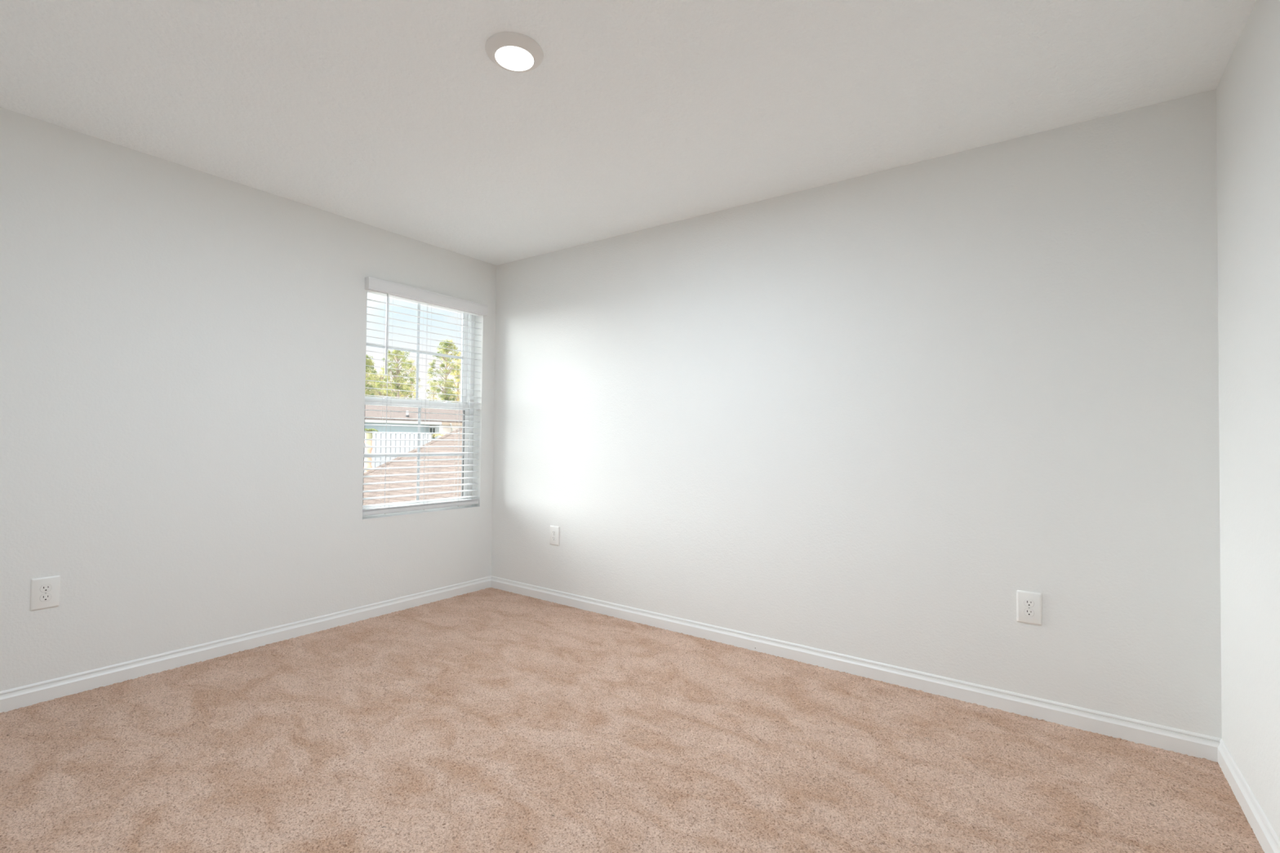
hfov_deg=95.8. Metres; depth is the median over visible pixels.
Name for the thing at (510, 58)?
diffuser
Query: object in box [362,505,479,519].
trim
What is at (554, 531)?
wall outlet
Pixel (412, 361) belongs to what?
tree
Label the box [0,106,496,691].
wall
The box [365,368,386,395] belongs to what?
tree
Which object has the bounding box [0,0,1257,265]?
ceiling
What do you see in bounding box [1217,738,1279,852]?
baseboard
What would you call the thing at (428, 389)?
tree
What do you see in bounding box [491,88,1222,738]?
wall
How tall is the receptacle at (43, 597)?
0.029 m
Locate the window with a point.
(468, 317)
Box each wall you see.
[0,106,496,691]
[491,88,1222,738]
[1216,0,1279,839]
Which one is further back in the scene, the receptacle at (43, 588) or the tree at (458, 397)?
the tree at (458, 397)
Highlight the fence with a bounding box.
[364,432,431,472]
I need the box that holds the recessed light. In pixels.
[484,31,543,72]
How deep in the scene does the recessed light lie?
1.93 m
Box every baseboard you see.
[0,575,491,712]
[490,576,1221,762]
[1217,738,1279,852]
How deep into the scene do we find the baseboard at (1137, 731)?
2.65 m
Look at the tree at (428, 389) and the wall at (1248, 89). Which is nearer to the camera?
the wall at (1248, 89)
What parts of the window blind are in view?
ladder cord, rail, head rail, ladder cord, ladder cord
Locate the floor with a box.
[0,587,1264,852]
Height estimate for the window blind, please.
1.480 m
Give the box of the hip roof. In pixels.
[363,427,462,505]
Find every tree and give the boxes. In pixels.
[364,354,380,396]
[364,370,395,397]
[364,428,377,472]
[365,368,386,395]
[375,349,416,399]
[393,379,415,397]
[400,358,422,399]
[426,339,461,401]
[426,382,439,400]
[443,351,461,402]
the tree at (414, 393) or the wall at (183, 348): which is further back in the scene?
the tree at (414, 393)
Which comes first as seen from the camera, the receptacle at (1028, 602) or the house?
the receptacle at (1028, 602)
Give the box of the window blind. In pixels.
[362,275,488,515]
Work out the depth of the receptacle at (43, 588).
2.43 m
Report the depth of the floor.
2.04 m
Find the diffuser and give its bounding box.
[495,45,533,71]
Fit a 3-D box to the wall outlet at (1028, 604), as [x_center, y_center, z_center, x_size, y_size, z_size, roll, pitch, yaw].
[1.623,0.756,2.411,0.087,0.132,0.008,0,-1,36]
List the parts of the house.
pane, corner trim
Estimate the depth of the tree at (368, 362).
40.82 m
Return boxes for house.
[364,404,462,439]
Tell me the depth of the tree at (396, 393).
42.56 m
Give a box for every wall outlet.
[30,575,60,610]
[550,525,559,546]
[1016,590,1041,625]
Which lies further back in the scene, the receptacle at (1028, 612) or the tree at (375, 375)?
the tree at (375, 375)
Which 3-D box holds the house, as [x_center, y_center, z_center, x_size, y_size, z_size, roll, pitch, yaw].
[-13.416,0.379,28.116,9.489,3.582,21.300,0,-1,36]
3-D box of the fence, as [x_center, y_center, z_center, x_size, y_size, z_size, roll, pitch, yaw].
[-11.161,1.109,21.285,0.080,1.895,7.926,0,-1,36]
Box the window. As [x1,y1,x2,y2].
[362,292,475,517]
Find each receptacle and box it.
[40,584,51,592]
[40,594,51,601]
[1024,599,1034,607]
[1024,608,1034,616]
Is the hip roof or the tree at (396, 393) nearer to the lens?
the hip roof
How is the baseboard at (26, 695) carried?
attached to the wall at (183, 348)
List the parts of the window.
sash, sash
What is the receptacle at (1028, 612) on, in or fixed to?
attached to the wall outlet at (1028, 604)
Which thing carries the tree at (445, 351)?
on the ground
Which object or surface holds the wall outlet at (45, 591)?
attached to the wall at (183, 348)

